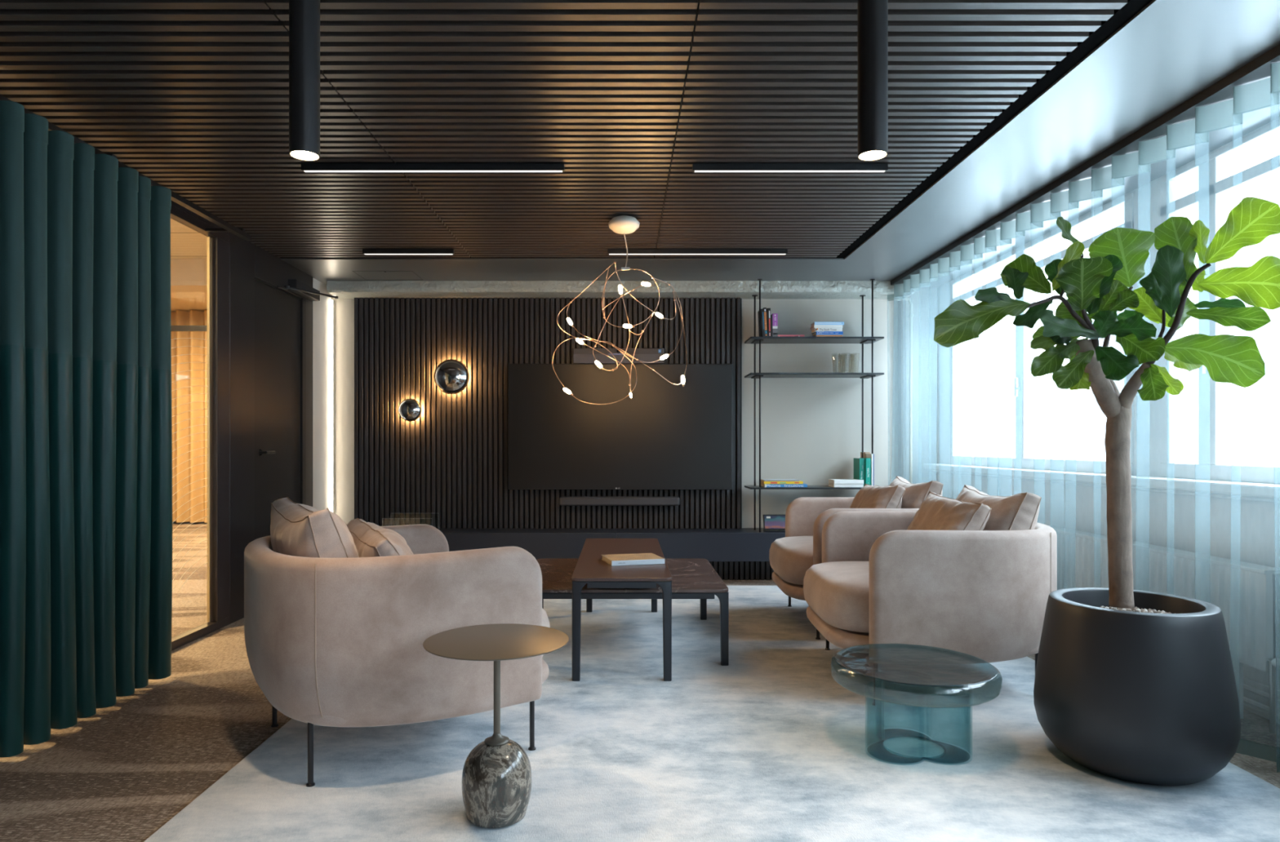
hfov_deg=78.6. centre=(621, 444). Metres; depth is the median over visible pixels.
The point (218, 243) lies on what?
door frame
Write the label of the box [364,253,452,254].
diffuser
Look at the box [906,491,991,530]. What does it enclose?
throw cushion
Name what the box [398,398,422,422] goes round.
wall lamp
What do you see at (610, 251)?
recessed light
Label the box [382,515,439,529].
acrylic box
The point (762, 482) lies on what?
book
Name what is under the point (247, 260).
wall
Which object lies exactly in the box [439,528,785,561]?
tv cabinet
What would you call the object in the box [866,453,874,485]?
book
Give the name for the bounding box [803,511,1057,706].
armchair
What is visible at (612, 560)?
book
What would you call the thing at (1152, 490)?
windowsill
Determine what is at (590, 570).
coffee table
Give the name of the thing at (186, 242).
ceiling
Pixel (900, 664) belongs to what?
glass side table
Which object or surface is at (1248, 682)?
vent
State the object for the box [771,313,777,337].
book
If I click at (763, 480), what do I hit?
book
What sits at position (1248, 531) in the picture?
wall
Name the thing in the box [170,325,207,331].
track
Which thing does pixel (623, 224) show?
chandelier
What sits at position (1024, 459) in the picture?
window
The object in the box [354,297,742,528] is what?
wall
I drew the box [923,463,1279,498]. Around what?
window sill
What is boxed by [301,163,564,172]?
recessed light
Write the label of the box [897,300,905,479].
trim
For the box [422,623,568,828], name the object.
side table
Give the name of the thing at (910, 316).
riser pipe
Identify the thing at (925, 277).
sheer curtain
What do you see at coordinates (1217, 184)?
window
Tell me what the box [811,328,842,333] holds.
book
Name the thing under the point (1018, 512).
cushion
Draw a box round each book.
[600,553,664,566]
[757,308,764,337]
[760,479,799,481]
[760,480,803,484]
[760,483,807,487]
[763,307,767,337]
[766,308,771,337]
[770,315,772,337]
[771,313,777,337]
[777,334,804,337]
[809,324,842,330]
[810,321,844,326]
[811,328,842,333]
[812,331,843,337]
[813,334,842,337]
[827,479,863,484]
[827,483,863,487]
[853,457,865,485]
[860,452,870,457]
[860,457,871,485]
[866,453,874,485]
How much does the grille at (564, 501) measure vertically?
0.049 m
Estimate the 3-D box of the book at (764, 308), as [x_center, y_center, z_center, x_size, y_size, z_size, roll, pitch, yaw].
[1.080,-0.917,5.939,0.032,0.225,0.133,0,0,0]
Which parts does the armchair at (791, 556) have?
seat, leg, leg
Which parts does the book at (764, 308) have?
spine panel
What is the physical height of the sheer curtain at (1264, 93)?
2.235 m
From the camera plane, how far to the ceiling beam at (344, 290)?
5.94 m
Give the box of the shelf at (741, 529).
[440,528,763,530]
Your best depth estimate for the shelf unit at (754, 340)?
5.90 m
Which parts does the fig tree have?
planter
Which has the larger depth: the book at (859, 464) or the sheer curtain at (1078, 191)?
the book at (859, 464)
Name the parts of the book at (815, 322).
spine panel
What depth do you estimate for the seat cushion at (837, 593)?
3.30 m
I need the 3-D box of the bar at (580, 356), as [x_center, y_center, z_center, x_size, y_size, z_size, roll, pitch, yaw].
[-0.023,-0.684,6.069,0.701,0.117,0.102,0,0,0]
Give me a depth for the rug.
2.50 m
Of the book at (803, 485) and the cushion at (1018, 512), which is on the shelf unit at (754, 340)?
the book at (803, 485)
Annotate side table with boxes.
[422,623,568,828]
[830,644,1002,764]
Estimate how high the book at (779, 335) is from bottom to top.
0.020 m
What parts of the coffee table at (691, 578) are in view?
leg, leg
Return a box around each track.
[0,94,251,239]
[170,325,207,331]
[890,44,1279,285]
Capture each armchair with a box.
[768,497,919,639]
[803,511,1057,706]
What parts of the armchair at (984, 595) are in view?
leg, leg, seat, leg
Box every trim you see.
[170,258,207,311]
[280,0,1152,258]
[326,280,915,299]
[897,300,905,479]
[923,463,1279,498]
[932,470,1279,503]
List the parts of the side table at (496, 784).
stem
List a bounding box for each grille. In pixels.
[561,498,677,505]
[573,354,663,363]
[1048,525,1279,574]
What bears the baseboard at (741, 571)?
attached to the wall at (811, 428)
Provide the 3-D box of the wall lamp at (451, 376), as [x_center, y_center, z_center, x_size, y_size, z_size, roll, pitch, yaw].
[-1.323,-0.527,6.062,0.275,0.275,0.135,0,0,0]
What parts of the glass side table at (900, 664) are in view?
glass, glass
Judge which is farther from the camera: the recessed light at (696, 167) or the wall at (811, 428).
the wall at (811, 428)
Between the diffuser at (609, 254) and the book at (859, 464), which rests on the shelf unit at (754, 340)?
the book at (859, 464)
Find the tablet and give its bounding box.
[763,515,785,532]
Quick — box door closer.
[276,279,337,301]
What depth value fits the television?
6.03 m
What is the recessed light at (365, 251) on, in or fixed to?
in the ceiling at (191, 96)
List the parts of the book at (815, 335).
spine panel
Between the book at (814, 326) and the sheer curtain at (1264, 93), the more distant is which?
the book at (814, 326)
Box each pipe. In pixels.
[897,297,913,484]
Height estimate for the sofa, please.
0.698 m
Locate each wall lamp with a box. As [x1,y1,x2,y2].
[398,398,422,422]
[433,359,469,395]
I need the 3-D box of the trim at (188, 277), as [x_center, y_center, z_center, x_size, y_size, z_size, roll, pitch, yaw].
[-4.710,-1.810,9.600,4.580,0.280,2.800,0,0,0]
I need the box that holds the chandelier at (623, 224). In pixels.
[551,215,687,404]
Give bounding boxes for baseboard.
[708,561,773,580]
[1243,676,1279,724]
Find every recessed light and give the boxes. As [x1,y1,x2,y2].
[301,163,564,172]
[362,248,454,254]
[607,248,787,254]
[692,163,888,172]
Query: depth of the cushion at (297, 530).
2.44 m
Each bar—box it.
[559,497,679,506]
[573,348,664,364]
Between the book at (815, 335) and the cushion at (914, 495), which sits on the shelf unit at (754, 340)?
the book at (815, 335)
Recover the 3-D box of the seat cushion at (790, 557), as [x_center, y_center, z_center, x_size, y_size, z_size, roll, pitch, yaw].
[1.335,0.662,4.578,0.890,0.220,0.800,0,0,2]
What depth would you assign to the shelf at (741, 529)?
6.10 m
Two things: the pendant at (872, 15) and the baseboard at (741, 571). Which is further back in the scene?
the baseboard at (741, 571)
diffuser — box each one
[303,170,562,172]
[331,300,332,511]
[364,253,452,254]
[608,253,786,254]
[694,170,884,172]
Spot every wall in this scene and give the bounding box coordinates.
[171,200,331,624]
[331,288,937,528]
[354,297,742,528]
[937,117,1279,689]
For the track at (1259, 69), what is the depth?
3.15 m
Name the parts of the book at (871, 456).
spine panel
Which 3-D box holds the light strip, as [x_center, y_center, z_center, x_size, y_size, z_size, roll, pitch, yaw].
[-2.284,-0.245,6.178,0.010,1.790,0.027,0,0,0]
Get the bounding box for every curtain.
[0,100,172,757]
[170,310,207,523]
[887,257,959,301]
[949,177,1102,267]
[1091,62,1279,773]
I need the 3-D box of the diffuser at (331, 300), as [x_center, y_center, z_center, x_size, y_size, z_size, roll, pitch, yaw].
[-2.285,-0.245,6.168,0.006,1.790,0.008,0,0,0]
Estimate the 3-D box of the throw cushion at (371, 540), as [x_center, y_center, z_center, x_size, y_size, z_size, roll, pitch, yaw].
[-0.799,0.429,2.701,0.246,0.323,0.477,0,0,-32]
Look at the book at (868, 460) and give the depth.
5.87 m
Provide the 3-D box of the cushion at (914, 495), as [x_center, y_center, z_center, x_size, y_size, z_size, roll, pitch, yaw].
[1.665,0.388,4.566,0.260,0.387,0.640,0,0,2]
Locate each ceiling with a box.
[0,0,1279,288]
[170,218,207,258]
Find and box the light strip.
[331,300,333,512]
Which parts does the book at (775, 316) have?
spine panel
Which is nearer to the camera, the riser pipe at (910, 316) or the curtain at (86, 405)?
the curtain at (86, 405)
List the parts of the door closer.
closer arm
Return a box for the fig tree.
[933,197,1279,786]
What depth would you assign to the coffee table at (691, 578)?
3.74 m
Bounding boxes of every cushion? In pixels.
[270,497,358,558]
[346,517,413,557]
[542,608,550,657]
[768,536,813,585]
[803,561,869,633]
[849,484,905,508]
[889,475,943,508]
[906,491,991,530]
[955,484,1041,530]
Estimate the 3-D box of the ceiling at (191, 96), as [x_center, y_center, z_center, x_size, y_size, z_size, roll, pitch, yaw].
[0.150,-1.303,0.500,4.900,0.120,11.400,0,0,0]
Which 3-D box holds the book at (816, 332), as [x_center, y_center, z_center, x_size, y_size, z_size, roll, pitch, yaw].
[1.561,-0.838,5.939,0.202,0.024,0.133,0,0,0]
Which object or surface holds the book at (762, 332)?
on the shelf unit at (754, 340)
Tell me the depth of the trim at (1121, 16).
3.09 m
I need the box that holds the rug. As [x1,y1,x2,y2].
[143,586,1279,841]
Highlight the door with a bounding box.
[254,276,306,539]
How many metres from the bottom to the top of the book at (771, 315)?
0.170 m
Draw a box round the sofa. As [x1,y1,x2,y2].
[244,524,550,786]
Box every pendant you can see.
[288,0,319,160]
[857,0,888,160]
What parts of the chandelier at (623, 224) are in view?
bulb, bulb, bulb, bulb, bulb, bulb, bulb, bulb, bulb, bulb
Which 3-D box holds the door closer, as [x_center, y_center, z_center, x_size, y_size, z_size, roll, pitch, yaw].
[-2.168,-1.089,5.489,0.260,0.093,0.583,0,0,0]
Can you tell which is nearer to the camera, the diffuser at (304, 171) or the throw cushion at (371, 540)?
the throw cushion at (371, 540)
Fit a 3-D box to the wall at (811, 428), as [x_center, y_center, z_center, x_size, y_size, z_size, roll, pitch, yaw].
[0.100,-0.121,6.250,5.000,2.443,0.100,0,0,0]
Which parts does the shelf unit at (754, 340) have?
rod, rod, shelf, shelf, shelf, rod, rod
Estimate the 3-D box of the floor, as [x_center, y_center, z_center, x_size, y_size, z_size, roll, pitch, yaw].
[-2.200,1.080,2.950,9.600,0.060,16.500,0,0,0]
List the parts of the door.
handle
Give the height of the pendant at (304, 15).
0.495 m
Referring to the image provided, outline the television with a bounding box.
[507,364,732,489]
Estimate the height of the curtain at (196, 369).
2.780 m
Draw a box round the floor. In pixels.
[0,521,1279,841]
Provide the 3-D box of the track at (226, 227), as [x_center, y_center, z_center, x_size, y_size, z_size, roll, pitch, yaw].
[-2.188,-1.170,2.400,0.205,0.040,4.000,0,0,0]
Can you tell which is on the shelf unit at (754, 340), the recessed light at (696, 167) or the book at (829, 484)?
the book at (829, 484)
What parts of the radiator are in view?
panel, thermostat knob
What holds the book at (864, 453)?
on the shelf unit at (754, 340)
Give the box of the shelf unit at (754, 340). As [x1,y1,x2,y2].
[744,279,884,533]
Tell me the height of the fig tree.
1.789 m
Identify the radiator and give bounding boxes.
[1048,525,1279,733]
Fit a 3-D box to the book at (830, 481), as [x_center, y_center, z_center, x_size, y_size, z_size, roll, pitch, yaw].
[1.701,0.280,5.941,0.222,0.030,0.172,0,0,0]
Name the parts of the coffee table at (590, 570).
leg, leg, leg, leg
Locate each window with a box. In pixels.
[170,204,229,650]
[949,193,1133,475]
[1160,120,1279,484]
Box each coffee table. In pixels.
[536,558,728,666]
[571,538,671,681]
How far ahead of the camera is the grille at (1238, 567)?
3.31 m
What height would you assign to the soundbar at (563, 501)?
0.067 m
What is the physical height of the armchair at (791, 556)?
0.698 m
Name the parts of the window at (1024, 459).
handle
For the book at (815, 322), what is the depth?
5.87 m
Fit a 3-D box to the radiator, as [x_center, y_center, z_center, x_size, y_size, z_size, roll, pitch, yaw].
[2.420,0.755,3.607,0.150,0.590,1.685,0,0,0]
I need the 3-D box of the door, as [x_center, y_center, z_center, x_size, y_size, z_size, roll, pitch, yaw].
[-2.328,0.000,5.272,0.164,2.100,0.776,0,0,0]

